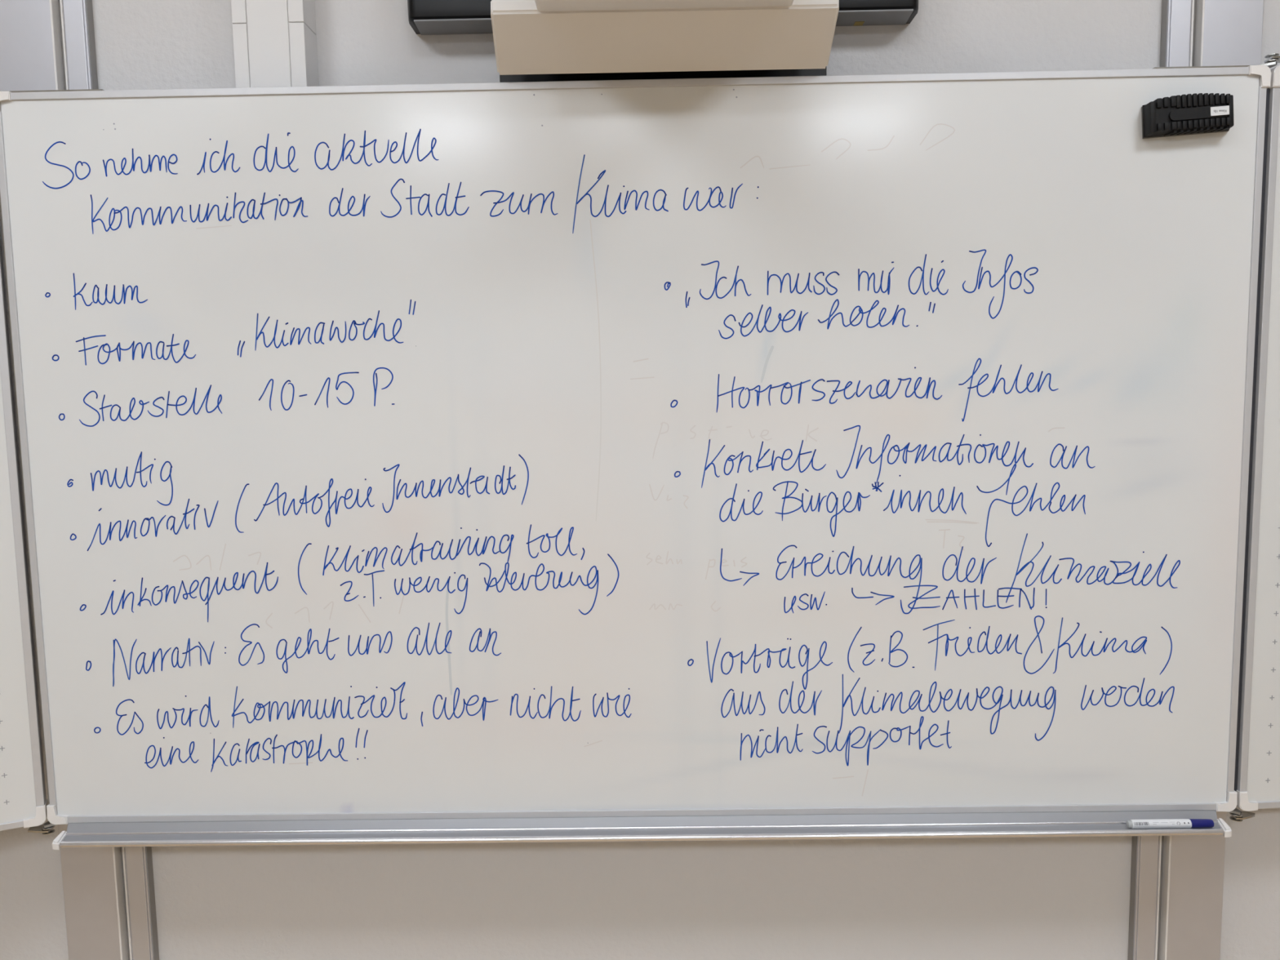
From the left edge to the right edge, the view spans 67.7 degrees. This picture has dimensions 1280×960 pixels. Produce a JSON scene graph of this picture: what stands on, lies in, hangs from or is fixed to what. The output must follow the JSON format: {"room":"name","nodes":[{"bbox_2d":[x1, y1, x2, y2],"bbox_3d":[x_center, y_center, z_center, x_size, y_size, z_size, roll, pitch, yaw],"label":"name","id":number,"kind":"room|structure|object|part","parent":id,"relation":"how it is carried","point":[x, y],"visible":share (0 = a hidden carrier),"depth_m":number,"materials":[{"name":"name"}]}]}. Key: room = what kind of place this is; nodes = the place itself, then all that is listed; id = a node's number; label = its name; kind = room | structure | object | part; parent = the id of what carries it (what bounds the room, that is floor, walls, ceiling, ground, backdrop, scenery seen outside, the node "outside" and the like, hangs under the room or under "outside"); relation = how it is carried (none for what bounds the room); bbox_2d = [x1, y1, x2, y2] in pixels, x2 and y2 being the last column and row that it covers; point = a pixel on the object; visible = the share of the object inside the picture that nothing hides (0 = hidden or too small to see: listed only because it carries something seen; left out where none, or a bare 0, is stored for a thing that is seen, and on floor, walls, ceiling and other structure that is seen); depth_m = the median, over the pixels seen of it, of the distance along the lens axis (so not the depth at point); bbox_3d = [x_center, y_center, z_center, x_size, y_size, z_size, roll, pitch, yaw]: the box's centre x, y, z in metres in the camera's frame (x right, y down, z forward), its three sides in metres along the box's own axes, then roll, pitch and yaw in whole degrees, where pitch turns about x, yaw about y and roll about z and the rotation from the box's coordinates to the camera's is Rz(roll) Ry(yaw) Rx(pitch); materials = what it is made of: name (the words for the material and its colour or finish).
{"room":"classroom","nodes":[
{"label":"classroom","id":0,"kind":"room"},
{"bbox_2d":[0,0,1279,959],"bbox_3d":[0.137,-0.101,1.742,7.700,3.300,0.150,-1,6,1],"label":"wall","id":1,"kind":"structure","parent":0,"point":[1040,898],"depth_m":1.75,"materials":[{"name":"paint"}]},
{"bbox_2d":[0,0,159,959],"bbox_3d":[-0.984,0.059,1.677,0.154,2.832,0.034,-1,6,1],"label":"support post","id":2,"kind":"object","parent":1,"relation":"attached to","point":[109,895],"visible":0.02,"depth_m":1.73,"materials":[{"name":"metal"}]},
{"bbox_2d":[231,0,319,88],"bbox_3d":[-0.607,-0.900,1.565,0.117,1.450,0.060,-1,6,1],"label":"duct","id":3,"kind":"object","parent":1,"relation":"attached to","point":[275,41],"visible":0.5,"depth_m":1.55,"materials":[{"name":"white plastic"}]},
{"bbox_3d":[-0.658,-1.183,1.537,0.023,0.879,0.060,-1,6,1],"label":"rail","id":4,"kind":"part","parent":3,"relation":"part of","materials":[{"name":"white plastic"}]},
{"bbox_3d":[-0.646,-0.461,1.609,0.023,0.569,0.060,-1,6,1],"label":"rail","id":5,"kind":"part","parent":3,"relation":"part of","materials":[{"name":"white plastic"}]},
{"bbox_3d":[-0.608,-0.897,1.538,0.066,1.450,0.006,-1,6,1],"label":"duct lid","id":6,"kind":"part","parent":3,"relation":"part of","materials":[{"name":"white plastic"}]},
{"bbox_3d":[-0.565,-1.184,1.536,0.025,0.879,0.060,-1,6,1],"label":"rail","id":7,"kind":"part","parent":3,"relation":"part of","materials":[{"name":"white plastic"}]},
{"bbox_3d":[-0.553,-0.462,1.608,0.025,0.569,0.060,-1,6,1],"label":"rail","id":8,"kind":"part","parent":3,"relation":"part of","materials":[{"name":"white plastic"}]},
{"bbox_2d":[407,0,493,35],"bbox_3d":[-0.282,-0.801,1.566,0.192,0.110,0.071,-1,6,1],"label":"speaker","id":9,"kind":"object","parent":1,"relation":"attached to","point":[425,17],"visible":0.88,"depth_m":1.54},
{"bbox_3d":[-0.277,-0.748,1.575,0.184,0.002,0.061,-1,6,1],"label":"underside panel","id":10,"kind":"part","parent":9,"relation":"part of","materials":[{"name":"grey plastic"}]},
{"bbox_2d":[0,53,1279,849],"bbox_3d":[0.004,-0.029,1.571,3.951,1.240,0.392,-2,6,-7],"label":"whiteboard","id":11,"kind":"object","parent":1,"relation":"attached to","point":[873,456],"visible":1,"depth_m":1.55,"materials":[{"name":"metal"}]},
{"bbox_3d":[-1.478,0.013,1.372,0.972,1.177,0.018,-4,6,-24],"label":"wing panel","id":12,"kind":"part","parent":11,"relation":"part of","materials":[{"name":"ceramic"}]},
{"bbox_2d":[41,828,54,835],"bbox_3d":[-1.007,0.599,1.626,0.019,0.002,0.019,-1,6,1],"label":"washer","id":13,"kind":"object","parent":11,"relation":"in","point":[44,831],"depth_m":1.62,"materials":[{"name":"metal"}]},
{"bbox_2d":[41,825,54,830],"bbox_3d":[-1.007,0.591,1.625,0.019,0.002,0.019,-1,6,1],"label":"washer","id":14,"kind":"object","parent":11,"relation":"in","point":[43,827],"depth_m":1.62,"materials":[{"name":"metal"}]},
{"bbox_2d":[52,809,1231,849],"bbox_3d":[-0.004,0.582,1.591,1.955,0.022,0.056,-1,6,1],"label":"tray","id":15,"kind":"object","parent":11,"relation":"on","point":[420,826],"depth_m":1.60,"materials":[{"name":"grey metal"}]},
{"bbox_2d":[1125,818,1213,828],"bbox_3d":[0.875,0.567,1.576,0.139,0.015,0.015,-1,6,1],"label":"marker pen","id":16,"kind":"object","parent":11,"relation":"on","point":[1156,823],"visible":1,"depth_m":1.57,"materials":[{"name":"plastic"}]},
{"bbox_2d":[1134,822,1174,827],"bbox_3d":[0.859,0.567,1.570,0.092,0.008,0.002,-1,6,1],"label":"print","id":17,"kind":"object","parent":16,"relation":"on","point":[1137,824],"depth_m":1.57},
{"bbox_2d":[1141,93,1233,138],"bbox_3d":[0.850,-0.563,1.476,0.137,0.060,0.032,-1,6,1],"label":"eraser","id":18,"kind":"object","parent":11,"relation":"attached to","point":[1184,114],"visible":1,"depth_m":1.46,"materials":[{"name":"black plastic"}]},
{"bbox_2d":[1229,816,1243,822],"bbox_3d":[1.000,0.568,1.601,0.019,0.002,0.019,-1,6,1],"label":"washer","id":19,"kind":"object","parent":11,"relation":"in","point":[1238,819],"depth_m":1.59,"materials":[{"name":"metal"}]},
{"bbox_2d":[1229,812,1243,817],"bbox_3d":[0.999,0.560,1.600,0.019,0.002,0.019,-1,6,1],"label":"washer","id":20,"kind":"object","parent":11,"relation":"in","point":[1233,814],"depth_m":1.59,"materials":[{"name":"metal"}]},
{"bbox_3d":[1.488,-0.057,1.583,0.972,1.177,0.018,-1,6,-4],"label":"wing panel","id":21,"kind":"part","parent":11,"relation":"part of","materials":[{"name":"ceramic"}]},
{"bbox_2d":[1264,53,1279,58],"bbox_3d":[0.979,-0.657,1.479,0.019,0.002,0.019,-1,6,1],"label":"washer","id":22,"kind":"object","parent":11,"relation":"in","point":[1275,55],"depth_m":1.47,"materials":[{"name":"metal"}]},
{"bbox_2d":[1264,58,1279,63],"bbox_3d":[0.979,-0.648,1.480,0.019,0.002,0.019,-1,6,1],"label":"washer","id":23,"kind":"object","parent":11,"relation":"in","point":[1268,60],"depth_m":1.47,"materials":[{"name":"metal"}]},
{"bbox_2d":[490,0,839,82],"bbox_3d":[0.034,-0.732,1.311,0.545,0.246,0.585,-1,6,1],"label":"projector","id":24,"kind":"object","parent":1,"relation":"attached to","point":[535,40],"visible":0.88,"depth_m":1.42,"materials":[{"name":"white plastic"}]},
{"bbox_3d":[0.038,-0.688,1.599,0.545,0.100,0.020,-1,6,1],"label":"mounting plate","id":25,"kind":"part","parent":24,"relation":"part of","materials":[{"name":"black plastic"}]},
{"bbox_2d":[835,0,919,26],"bbox_3d":[0.352,-0.810,1.558,0.196,0.110,0.071,-1,6,1],"label":"speaker","id":26,"kind":"object","parent":1,"relation":"attached to","point":[851,12],"visible":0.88,"depth_m":1.54},
{"bbox_3d":[0.349,-0.758,1.567,0.188,0.002,0.061,-1,6,1],"label":"underside panel","id":27,"kind":"part","parent":26,"relation":"part of","materials":[{"name":"grey plastic"}]},
{"bbox_2d":[1127,0,1263,959],"bbox_3d":[0.958,0.029,1.653,0.154,2.832,0.034,-1,6,1],"label":"support post","id":28,"kind":"object","parent":1,"relation":"attached to","point":[1177,882],"visible":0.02,"depth_m":1.71,"materials":[{"name":"metal"}]}
]}

